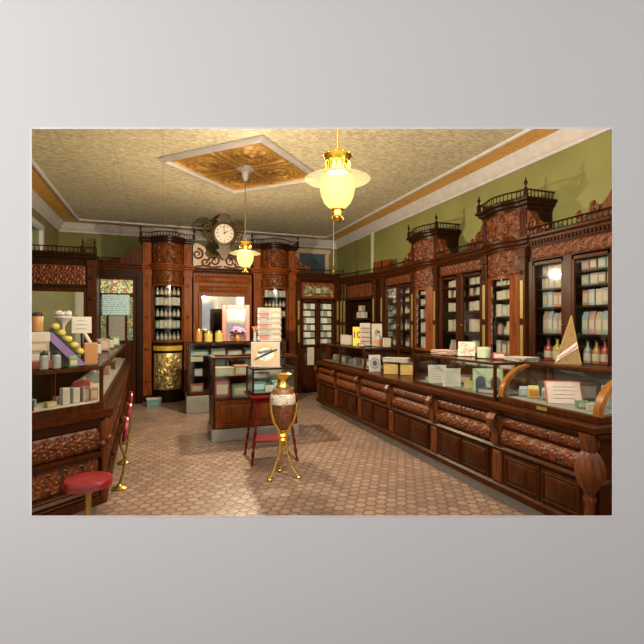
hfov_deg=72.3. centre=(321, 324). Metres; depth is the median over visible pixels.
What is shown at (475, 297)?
shelf
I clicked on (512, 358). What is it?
pile
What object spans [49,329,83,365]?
fruit display
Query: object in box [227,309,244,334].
mirror glass
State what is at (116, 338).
box
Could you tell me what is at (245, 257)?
pendant lamp
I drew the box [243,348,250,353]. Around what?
box
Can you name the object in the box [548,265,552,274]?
carton
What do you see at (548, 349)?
bottle
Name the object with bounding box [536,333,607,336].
shelf
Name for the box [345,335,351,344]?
box
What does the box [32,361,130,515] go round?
counter
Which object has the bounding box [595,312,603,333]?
packet
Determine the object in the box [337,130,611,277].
wall
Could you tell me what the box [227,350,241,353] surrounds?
box
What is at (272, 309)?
postcard
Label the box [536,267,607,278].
shelf
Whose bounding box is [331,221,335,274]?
pendant
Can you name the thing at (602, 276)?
carton
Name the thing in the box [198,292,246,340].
mirror
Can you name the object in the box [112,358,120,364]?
box
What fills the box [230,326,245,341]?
flower vase
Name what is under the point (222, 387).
box
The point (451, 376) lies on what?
price card
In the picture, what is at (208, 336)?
jar
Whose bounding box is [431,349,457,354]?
pile
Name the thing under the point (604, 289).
carton
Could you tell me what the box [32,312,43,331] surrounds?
canister
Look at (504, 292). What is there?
carton
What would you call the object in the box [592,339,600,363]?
bottle
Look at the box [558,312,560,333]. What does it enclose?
packet
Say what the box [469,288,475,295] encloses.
carton
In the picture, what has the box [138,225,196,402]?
tall cabinet
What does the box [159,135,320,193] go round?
ceiling panel
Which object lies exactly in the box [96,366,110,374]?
box
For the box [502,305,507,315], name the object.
carton
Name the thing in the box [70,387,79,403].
carton
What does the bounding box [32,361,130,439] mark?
countertop
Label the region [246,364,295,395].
display case
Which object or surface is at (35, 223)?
window
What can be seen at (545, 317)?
packet
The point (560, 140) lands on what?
trim
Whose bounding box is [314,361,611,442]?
countertop
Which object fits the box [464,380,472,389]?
box
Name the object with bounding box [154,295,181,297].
shelf
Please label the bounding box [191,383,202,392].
box
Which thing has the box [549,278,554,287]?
carton
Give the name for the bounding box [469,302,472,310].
carton
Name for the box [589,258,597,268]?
carton
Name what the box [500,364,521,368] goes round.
box
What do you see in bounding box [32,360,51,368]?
box
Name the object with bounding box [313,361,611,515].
counter
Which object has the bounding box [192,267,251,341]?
tall cabinet
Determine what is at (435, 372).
price card
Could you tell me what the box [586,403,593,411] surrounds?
box
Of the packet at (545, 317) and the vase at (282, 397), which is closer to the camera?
the vase at (282, 397)
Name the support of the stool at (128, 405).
on the floor
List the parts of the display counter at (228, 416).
pane, pane, frame, panel, pane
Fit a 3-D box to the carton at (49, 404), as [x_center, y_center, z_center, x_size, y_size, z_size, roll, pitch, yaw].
[-2.046,0.598,3.323,0.051,0.040,0.070,0,0,30]
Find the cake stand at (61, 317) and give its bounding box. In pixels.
[53,311,72,338]
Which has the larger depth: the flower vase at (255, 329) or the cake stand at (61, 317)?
the flower vase at (255, 329)
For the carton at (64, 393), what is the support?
on the display case at (106, 384)
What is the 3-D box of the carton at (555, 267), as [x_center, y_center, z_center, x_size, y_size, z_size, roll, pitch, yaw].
[2.753,-0.648,5.152,0.068,0.115,0.070,0,0,-21]
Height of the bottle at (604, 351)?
0.276 m
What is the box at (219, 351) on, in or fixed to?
in the display counter at (195, 402)
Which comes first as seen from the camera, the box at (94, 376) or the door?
the box at (94, 376)
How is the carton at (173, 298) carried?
on the tall cabinet at (167, 259)
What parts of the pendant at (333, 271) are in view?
cord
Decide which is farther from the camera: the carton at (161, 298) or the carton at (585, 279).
the carton at (161, 298)
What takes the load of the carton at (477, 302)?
on the upper cabinet at (459, 266)
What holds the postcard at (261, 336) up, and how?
on the postcard rack at (269, 311)
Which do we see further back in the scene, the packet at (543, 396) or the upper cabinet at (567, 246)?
the upper cabinet at (567, 246)
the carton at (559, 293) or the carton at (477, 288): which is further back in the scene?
the carton at (477, 288)
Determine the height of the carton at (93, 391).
0.100 m
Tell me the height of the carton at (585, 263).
0.119 m
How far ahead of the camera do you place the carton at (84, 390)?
3.55 m
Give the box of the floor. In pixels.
[96,392,527,515]
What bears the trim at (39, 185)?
attached to the ceiling
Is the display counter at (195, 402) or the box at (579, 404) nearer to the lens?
the box at (579, 404)
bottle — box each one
[375,331,381,346]
[504,322,506,334]
[544,337,552,359]
[553,337,560,359]
[583,339,591,362]
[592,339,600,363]
[601,339,607,364]
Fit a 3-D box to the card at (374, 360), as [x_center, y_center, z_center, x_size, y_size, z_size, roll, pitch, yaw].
[0.758,0.550,6.347,0.170,0.239,0.030,0,0,-8]
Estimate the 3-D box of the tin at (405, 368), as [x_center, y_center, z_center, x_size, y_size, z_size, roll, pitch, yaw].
[1.146,0.584,5.923,0.198,0.170,0.148,0,0,6]
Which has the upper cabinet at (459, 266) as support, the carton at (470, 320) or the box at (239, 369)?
the carton at (470, 320)
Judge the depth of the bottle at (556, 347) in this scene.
5.13 m
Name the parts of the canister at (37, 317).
lid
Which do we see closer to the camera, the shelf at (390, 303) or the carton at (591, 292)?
the carton at (591, 292)
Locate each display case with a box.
[32,343,126,419]
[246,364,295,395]
[320,343,399,370]
[413,353,546,400]
[498,361,611,424]
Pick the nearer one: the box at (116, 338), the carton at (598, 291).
the carton at (598, 291)
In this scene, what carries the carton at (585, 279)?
on the upper cabinet at (567, 246)
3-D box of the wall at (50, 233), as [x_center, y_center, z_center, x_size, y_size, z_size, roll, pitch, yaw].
[-4.627,-0.450,5.987,0.150,4.000,8.600,0,0,-20]
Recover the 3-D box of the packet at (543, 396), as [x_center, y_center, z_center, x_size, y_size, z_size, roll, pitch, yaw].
[1.855,0.568,3.643,0.070,0.100,0.051,0,0,15]
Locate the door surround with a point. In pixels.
(129, 265)
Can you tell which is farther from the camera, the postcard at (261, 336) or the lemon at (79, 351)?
the postcard at (261, 336)
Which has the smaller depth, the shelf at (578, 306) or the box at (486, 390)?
the box at (486, 390)
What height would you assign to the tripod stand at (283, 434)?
0.768 m
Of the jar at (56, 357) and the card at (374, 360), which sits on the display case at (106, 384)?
the jar at (56, 357)
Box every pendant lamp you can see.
[235,165,254,272]
[320,129,354,221]
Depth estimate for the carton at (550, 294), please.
5.21 m
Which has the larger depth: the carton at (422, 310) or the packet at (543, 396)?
the carton at (422, 310)
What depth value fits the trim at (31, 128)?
2.00 m
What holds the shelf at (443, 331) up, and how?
attached to the upper cabinet at (459, 266)
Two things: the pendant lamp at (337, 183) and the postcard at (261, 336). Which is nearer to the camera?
the pendant lamp at (337, 183)
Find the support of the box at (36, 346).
on the box at (35, 355)
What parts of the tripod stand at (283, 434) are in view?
leg, leg, leg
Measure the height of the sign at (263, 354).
0.285 m
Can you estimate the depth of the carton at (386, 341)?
6.75 m
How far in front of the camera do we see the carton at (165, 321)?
9.00 m
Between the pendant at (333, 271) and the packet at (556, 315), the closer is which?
the packet at (556, 315)
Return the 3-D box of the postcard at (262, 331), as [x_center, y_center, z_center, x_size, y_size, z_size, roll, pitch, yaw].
[-1.111,0.130,8.443,0.170,0.092,0.006,0,0,-20]
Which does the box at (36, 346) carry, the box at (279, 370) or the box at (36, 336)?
the box at (36, 336)
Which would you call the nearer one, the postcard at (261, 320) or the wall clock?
the postcard at (261, 320)
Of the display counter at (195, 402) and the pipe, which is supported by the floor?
the display counter at (195, 402)
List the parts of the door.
pane, transom pane, screen pane, pane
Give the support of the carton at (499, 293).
on the tall cabinet at (505, 252)
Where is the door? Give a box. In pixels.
[99,277,136,403]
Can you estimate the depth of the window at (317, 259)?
12.12 m
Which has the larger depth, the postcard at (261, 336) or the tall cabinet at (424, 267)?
the postcard at (261, 336)
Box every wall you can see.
[0,0,643,643]
[32,209,57,250]
[58,232,336,273]
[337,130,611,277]
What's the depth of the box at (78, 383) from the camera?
4.01 m
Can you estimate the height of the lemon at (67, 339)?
0.060 m
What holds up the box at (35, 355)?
on the box at (35, 365)
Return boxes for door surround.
[99,244,142,403]
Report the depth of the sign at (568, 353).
3.70 m
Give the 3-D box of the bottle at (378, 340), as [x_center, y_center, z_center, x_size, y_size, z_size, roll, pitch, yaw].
[0.894,0.219,6.965,0.102,0.240,0.100,0,0,-20]
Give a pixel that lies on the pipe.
(372, 233)
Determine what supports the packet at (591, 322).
on the upper cabinet at (567, 246)
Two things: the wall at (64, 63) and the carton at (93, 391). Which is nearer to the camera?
the wall at (64, 63)
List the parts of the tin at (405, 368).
lid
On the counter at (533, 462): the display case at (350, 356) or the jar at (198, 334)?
the display case at (350, 356)
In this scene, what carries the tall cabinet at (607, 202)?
on the upper cabinet at (567, 246)
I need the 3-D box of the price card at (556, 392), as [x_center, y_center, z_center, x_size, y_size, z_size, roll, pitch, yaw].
[1.913,0.533,3.491,0.269,0.172,0.085,0,0,12]
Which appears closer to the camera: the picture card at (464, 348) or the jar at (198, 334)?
the picture card at (464, 348)
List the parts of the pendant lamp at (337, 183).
rod, gallery crown, globe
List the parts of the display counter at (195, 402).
frame, pane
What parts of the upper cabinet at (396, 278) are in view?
pane, cupboard door, door, cornice, gallery rail, frame, door, cupboard door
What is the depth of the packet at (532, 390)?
3.69 m
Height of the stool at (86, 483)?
0.652 m
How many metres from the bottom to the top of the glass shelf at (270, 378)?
0.008 m
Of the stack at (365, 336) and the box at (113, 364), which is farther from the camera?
the stack at (365, 336)
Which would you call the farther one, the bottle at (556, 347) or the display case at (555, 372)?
the bottle at (556, 347)
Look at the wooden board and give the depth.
9.29 m
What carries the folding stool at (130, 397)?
on the floor
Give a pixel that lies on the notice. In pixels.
(112, 304)
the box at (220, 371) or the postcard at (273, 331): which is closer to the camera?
the box at (220, 371)
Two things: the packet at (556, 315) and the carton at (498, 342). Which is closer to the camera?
the packet at (556, 315)
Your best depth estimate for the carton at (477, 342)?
6.42 m
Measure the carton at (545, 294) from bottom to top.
0.182 m
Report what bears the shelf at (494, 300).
attached to the tall cabinet at (505, 252)
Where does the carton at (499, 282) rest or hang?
on the tall cabinet at (505, 252)
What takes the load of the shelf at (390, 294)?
attached to the upper cabinet at (396, 278)
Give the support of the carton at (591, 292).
on the upper cabinet at (567, 246)
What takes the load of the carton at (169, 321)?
on the tall cabinet at (167, 259)
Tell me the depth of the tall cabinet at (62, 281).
7.25 m
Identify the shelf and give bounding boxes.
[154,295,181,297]
[154,305,181,306]
[189,374,208,377]
[215,372,284,377]
[251,433,290,443]
[254,378,288,380]
[263,297,285,299]
[354,318,371,319]
[389,293,408,296]
[389,302,408,304]
[438,361,539,372]
[443,284,479,289]
[443,295,479,299]
[443,310,479,312]
[443,331,479,332]
[493,285,508,288]
[493,299,508,301]
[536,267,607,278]
[536,283,607,291]
[536,304,607,309]
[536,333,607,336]
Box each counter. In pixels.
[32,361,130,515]
[185,341,286,413]
[207,353,298,441]
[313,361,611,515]
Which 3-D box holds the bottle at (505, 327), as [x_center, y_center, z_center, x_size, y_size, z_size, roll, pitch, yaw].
[2.424,0.045,5.772,0.071,0.168,0.072,0,0,-17]
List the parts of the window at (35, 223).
pane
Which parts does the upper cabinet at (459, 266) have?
door, cupboard door, gallery rail, cornice, frame, cupboard door, door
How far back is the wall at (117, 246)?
10.44 m
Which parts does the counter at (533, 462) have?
panel, panel, panel, panel, panel, panel, panel, panel, panel, panel, panel, panel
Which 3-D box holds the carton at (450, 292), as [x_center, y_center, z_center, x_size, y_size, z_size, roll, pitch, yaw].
[2.065,-0.491,7.051,0.064,0.120,0.066,0,0,-19]
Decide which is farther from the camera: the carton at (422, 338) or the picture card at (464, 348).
the carton at (422, 338)
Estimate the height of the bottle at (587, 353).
0.269 m
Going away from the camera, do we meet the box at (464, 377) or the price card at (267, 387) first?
the box at (464, 377)
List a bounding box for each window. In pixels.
[32,217,43,249]
[296,248,330,273]
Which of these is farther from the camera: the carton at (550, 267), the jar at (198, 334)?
the jar at (198, 334)
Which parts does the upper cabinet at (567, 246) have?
cupboard door, door, gallery rail, cornice, frame, door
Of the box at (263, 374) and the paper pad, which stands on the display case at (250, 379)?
the box at (263, 374)
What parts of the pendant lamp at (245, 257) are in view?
gallery crown, rod, globe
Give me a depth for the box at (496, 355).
4.35 m
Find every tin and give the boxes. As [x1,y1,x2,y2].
[383,362,397,373]
[400,362,412,374]
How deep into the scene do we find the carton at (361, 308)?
9.48 m
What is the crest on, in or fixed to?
on the tall cabinet at (212, 288)
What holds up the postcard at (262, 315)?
on the postcard rack at (269, 311)
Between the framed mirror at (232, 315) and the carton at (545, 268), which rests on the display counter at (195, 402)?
the framed mirror at (232, 315)
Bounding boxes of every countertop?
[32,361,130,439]
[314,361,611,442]
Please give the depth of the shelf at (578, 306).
4.99 m
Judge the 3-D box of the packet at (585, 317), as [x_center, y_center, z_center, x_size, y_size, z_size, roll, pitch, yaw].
[2.882,-0.023,4.790,0.072,0.243,0.073,0,0,-18]
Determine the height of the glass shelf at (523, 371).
0.008 m
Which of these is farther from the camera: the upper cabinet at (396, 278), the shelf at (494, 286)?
the upper cabinet at (396, 278)
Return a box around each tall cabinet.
[32,238,98,402]
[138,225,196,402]
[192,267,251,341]
[250,233,309,354]
[337,260,384,364]
[402,214,461,373]
[466,177,556,388]
[575,189,611,221]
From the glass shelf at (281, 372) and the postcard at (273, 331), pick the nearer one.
the glass shelf at (281, 372)
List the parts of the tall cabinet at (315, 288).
door, cupboard door, panel frame, stained glass, cornice, gallery rail, door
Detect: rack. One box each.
[258,308,281,340]
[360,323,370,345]
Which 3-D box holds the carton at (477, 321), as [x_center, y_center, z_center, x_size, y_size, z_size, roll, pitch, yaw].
[2.289,0.012,6.425,0.070,0.174,0.072,0,0,-20]
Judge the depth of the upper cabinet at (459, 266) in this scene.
6.73 m
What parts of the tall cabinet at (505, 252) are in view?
curved pane, cornice, glass frame, carved panel, cornice, gallery rail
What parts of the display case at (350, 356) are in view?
pane, pane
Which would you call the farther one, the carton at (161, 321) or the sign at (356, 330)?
the carton at (161, 321)
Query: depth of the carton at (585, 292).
4.78 m
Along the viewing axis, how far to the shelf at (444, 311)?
6.70 m
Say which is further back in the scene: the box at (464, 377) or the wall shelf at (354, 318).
the wall shelf at (354, 318)
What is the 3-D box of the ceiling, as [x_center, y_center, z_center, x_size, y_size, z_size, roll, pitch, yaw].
[-0.791,-2.400,5.667,7.050,0.100,12.000,0,0,-20]
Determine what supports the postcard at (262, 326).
on the postcard rack at (269, 311)
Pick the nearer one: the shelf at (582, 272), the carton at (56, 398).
the carton at (56, 398)
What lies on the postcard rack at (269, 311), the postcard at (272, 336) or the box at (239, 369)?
the postcard at (272, 336)
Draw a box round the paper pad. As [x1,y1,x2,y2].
[307,347,313,364]
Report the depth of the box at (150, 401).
8.40 m
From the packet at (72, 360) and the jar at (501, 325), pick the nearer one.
the packet at (72, 360)
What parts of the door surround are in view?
gallery rail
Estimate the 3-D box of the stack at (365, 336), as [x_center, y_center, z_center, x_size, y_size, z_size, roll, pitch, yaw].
[0.708,0.154,7.187,0.170,0.370,0.065,0,0,-5]
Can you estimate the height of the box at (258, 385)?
0.100 m
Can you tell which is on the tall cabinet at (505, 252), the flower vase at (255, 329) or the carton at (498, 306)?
the carton at (498, 306)
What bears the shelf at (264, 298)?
attached to the tall cabinet at (275, 265)
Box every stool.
[62,471,112,515]
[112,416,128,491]
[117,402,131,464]
[122,391,132,444]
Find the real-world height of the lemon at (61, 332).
0.060 m
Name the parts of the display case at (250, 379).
pane, pane, pane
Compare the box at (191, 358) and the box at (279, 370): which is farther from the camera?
the box at (191, 358)
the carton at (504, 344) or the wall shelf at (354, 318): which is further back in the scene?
the wall shelf at (354, 318)
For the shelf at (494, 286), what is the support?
attached to the tall cabinet at (505, 252)
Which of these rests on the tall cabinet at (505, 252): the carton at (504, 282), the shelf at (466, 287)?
the carton at (504, 282)
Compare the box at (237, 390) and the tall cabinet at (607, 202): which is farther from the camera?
the box at (237, 390)
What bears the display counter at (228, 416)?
on the floor
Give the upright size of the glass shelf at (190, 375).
0.010 m
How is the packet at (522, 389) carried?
on the display case at (555, 372)
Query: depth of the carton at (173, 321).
9.06 m
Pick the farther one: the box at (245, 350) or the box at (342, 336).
the box at (245, 350)
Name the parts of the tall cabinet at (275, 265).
gallery rail, cornice, glass frame, cornice, curved pane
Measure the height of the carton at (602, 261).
0.122 m
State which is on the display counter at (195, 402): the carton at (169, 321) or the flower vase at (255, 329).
the flower vase at (255, 329)
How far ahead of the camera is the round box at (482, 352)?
4.48 m
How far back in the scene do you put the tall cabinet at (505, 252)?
5.54 m
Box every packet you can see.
[68,355,77,367]
[519,386,527,396]
[527,385,538,398]
[541,387,545,399]
[543,311,549,332]
[548,311,554,332]
[553,313,559,333]
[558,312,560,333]
[582,312,589,333]
[588,311,596,333]
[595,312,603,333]
[602,311,607,334]
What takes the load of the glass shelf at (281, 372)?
attached to the display counter at (228, 416)
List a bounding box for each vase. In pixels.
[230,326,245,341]
[252,326,257,341]
[270,373,295,428]
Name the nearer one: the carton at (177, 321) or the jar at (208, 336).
the jar at (208, 336)
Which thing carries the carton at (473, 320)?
on the upper cabinet at (459, 266)
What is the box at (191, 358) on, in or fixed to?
on the display counter at (195, 402)
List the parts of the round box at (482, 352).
lid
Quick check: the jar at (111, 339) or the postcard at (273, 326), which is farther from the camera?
the postcard at (273, 326)
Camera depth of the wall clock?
9.29 m
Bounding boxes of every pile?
[382,357,410,362]
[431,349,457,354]
[503,356,539,361]
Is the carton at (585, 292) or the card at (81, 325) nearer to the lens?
the card at (81, 325)
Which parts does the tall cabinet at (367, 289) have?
gallery rail, cornice, door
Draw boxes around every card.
[72,317,91,360]
[265,385,273,390]
[369,355,380,371]
[372,324,381,345]
[428,365,445,382]
[443,368,460,386]
[458,342,475,355]
[473,368,502,390]
[544,380,582,403]
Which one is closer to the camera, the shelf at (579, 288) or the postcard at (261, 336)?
the shelf at (579, 288)
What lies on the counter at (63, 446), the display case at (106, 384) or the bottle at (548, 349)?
the display case at (106, 384)
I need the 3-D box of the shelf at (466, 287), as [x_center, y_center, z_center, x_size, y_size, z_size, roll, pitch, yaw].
[2.262,-0.580,6.692,0.290,0.020,1.010,0,0,-20]
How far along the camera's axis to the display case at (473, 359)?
4.34 m
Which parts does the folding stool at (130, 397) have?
curved arm, seat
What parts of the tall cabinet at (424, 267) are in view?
curved pane, cornice, carved panel, glass frame, cornice, gallery rail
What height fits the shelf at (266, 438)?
0.015 m
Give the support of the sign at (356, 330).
on the display case at (350, 356)
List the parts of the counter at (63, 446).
panel, panel, panel, panel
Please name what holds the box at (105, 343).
on the display case at (106, 384)
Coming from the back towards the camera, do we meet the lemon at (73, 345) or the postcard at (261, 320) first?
the postcard at (261, 320)
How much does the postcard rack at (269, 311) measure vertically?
0.640 m
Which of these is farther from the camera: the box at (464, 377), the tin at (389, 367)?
the tin at (389, 367)
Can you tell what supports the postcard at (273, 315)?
on the postcard rack at (269, 311)
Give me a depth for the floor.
4.51 m
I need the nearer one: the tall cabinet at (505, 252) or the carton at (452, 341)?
the tall cabinet at (505, 252)
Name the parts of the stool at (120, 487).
curved arm, seat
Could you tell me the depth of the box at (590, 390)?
3.53 m
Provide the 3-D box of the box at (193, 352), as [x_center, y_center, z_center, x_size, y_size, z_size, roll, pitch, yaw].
[-2.228,0.508,8.018,0.300,0.100,0.203,0,0,-19]
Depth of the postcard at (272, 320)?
8.51 m
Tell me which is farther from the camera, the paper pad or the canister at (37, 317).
the paper pad
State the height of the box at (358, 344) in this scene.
0.050 m
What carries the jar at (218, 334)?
on the display counter at (195, 402)
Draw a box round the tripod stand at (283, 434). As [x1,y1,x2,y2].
[267,402,300,480]
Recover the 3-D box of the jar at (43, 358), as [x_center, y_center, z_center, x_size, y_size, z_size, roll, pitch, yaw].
[-2.046,0.258,3.245,0.060,0.143,0.060,0,0,-20]
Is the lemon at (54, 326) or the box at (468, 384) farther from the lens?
the box at (468, 384)
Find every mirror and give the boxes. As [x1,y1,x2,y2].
[32,287,86,350]
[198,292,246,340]
[222,304,249,340]
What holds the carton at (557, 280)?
on the upper cabinet at (567, 246)
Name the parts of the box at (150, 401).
lid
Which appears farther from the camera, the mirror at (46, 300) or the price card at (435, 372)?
the mirror at (46, 300)
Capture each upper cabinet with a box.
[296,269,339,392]
[381,260,410,368]
[437,241,481,374]
[527,206,611,384]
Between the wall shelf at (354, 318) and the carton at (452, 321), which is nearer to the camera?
the carton at (452, 321)
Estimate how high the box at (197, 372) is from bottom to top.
0.120 m
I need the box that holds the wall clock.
[203,214,243,259]
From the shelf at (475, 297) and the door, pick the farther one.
the door
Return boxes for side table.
[243,390,298,465]
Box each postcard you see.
[260,313,267,317]
[260,319,267,322]
[260,324,267,328]
[260,329,267,333]
[260,335,267,339]
[271,308,279,312]
[271,313,279,317]
[271,319,279,322]
[271,324,279,328]
[271,329,279,333]
[271,335,279,339]
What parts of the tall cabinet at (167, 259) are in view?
cornice, glass frame, gallery rail, gilt panel, cornice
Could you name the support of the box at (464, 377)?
in the display case at (473, 359)
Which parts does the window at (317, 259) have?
pane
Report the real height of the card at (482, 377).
0.220 m
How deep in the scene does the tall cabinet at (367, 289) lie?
9.62 m
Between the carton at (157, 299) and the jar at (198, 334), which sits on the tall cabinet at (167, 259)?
the carton at (157, 299)
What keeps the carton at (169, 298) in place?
on the tall cabinet at (167, 259)
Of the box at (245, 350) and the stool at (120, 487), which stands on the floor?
the stool at (120, 487)
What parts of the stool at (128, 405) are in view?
curved arm, seat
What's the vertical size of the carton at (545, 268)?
0.121 m
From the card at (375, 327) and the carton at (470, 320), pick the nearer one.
the carton at (470, 320)
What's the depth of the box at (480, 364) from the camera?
4.52 m
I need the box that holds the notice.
[102,294,129,314]
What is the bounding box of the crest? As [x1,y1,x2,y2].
[193,243,250,268]
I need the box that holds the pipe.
[371,232,374,271]
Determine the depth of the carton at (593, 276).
4.67 m
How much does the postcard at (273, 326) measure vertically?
0.092 m
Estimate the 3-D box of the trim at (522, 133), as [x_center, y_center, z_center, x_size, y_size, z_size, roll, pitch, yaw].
[-0.852,-2.329,5.834,5.960,0.039,10.555,0,0,-20]
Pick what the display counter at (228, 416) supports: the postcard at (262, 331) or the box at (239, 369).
the box at (239, 369)
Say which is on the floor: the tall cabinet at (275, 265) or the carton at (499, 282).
the tall cabinet at (275, 265)
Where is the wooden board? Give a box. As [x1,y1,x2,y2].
[372,259,391,272]
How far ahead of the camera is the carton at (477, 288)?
6.41 m
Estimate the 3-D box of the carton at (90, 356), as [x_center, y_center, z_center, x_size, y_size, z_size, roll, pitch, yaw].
[-1.952,0.239,3.713,0.100,0.180,0.091,0,0,-37]
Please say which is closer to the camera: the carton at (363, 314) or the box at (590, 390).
the box at (590, 390)
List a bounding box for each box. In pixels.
[32,332,49,341]
[32,342,48,351]
[32,351,49,361]
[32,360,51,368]
[73,379,92,387]
[86,372,98,382]
[96,339,109,350]
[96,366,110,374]
[107,361,116,368]
[108,336,119,345]
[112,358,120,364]
[146,397,161,406]
[189,356,202,361]
[191,350,207,355]
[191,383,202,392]
[194,368,201,375]
[211,348,225,354]
[215,366,233,376]
[215,380,229,397]
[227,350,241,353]
[231,383,246,396]
[233,364,247,375]
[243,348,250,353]
[254,370,269,378]
[254,381,265,390]
[259,369,280,373]
[270,380,277,387]
[341,335,344,343]
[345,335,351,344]
[357,343,364,346]
[461,374,472,383]
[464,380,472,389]
[476,387,498,394]
[477,347,490,357]
[480,364,499,366]
[493,352,506,358]
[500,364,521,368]
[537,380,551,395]
[568,380,599,401]
[575,400,589,408]
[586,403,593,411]
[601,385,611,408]
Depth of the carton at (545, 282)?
5.26 m
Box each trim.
[30,127,613,516]
[32,129,534,237]
[32,129,559,240]
[32,129,611,248]
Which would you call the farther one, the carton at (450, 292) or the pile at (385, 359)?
the carton at (450, 292)
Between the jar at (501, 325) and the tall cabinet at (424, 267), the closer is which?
the jar at (501, 325)
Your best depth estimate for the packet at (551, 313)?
5.20 m
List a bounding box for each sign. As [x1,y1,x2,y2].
[251,342,279,366]
[353,327,359,345]
[554,315,581,364]
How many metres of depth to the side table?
5.02 m
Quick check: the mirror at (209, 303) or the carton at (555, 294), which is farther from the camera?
the mirror at (209, 303)
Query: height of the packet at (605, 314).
0.247 m
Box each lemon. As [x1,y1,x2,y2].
[50,323,59,329]
[57,329,65,336]
[63,336,71,342]
[69,342,77,348]
[75,348,83,354]
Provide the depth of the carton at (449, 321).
7.04 m
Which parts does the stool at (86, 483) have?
seat, post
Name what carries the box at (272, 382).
in the display case at (250, 379)
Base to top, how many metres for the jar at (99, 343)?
0.153 m
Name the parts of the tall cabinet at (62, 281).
gallery rail, cornice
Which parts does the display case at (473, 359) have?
pane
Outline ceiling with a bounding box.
[32,129,524,236]
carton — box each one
[44,401,56,407]
[53,396,58,403]
[59,387,69,404]
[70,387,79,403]
[80,386,88,401]
[83,342,97,364]
[89,387,97,400]
[155,297,159,304]
[160,297,163,304]
[160,320,163,327]
[164,320,167,327]
[168,297,171,304]
[168,320,171,327]
[172,297,175,304]
[172,320,175,327]
[176,320,179,327]
[358,305,364,311]
[361,312,366,317]
[383,338,390,346]
[421,309,424,317]
[421,337,423,347]
[448,290,453,297]
[448,320,450,330]
[451,320,453,330]
[451,340,453,349]
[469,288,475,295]
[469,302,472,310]
[469,319,471,331]
[472,319,478,331]
[476,287,479,294]
[476,301,479,309]
[476,320,478,331]
[476,341,479,352]
[496,280,501,285]
[496,304,505,316]
[496,340,506,351]
[497,291,501,299]
[502,279,507,284]
[502,290,506,298]
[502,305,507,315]
[502,342,507,355]
[542,278,548,288]
[543,265,547,274]
[543,292,547,306]
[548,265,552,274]
[548,292,553,306]
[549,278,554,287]
[553,264,557,273]
[553,292,558,306]
[555,278,560,287]
[558,292,560,306]
[581,274,589,284]
[582,259,588,269]
[583,290,587,304]
[588,289,595,304]
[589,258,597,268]
[590,273,597,283]
[596,288,601,304]
[598,256,606,267]
[598,271,606,283]
[602,287,607,304]
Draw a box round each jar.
[39,350,48,369]
[52,350,60,368]
[92,340,100,353]
[105,337,113,347]
[195,328,201,341]
[204,330,212,341]
[215,330,222,341]
[498,322,504,334]

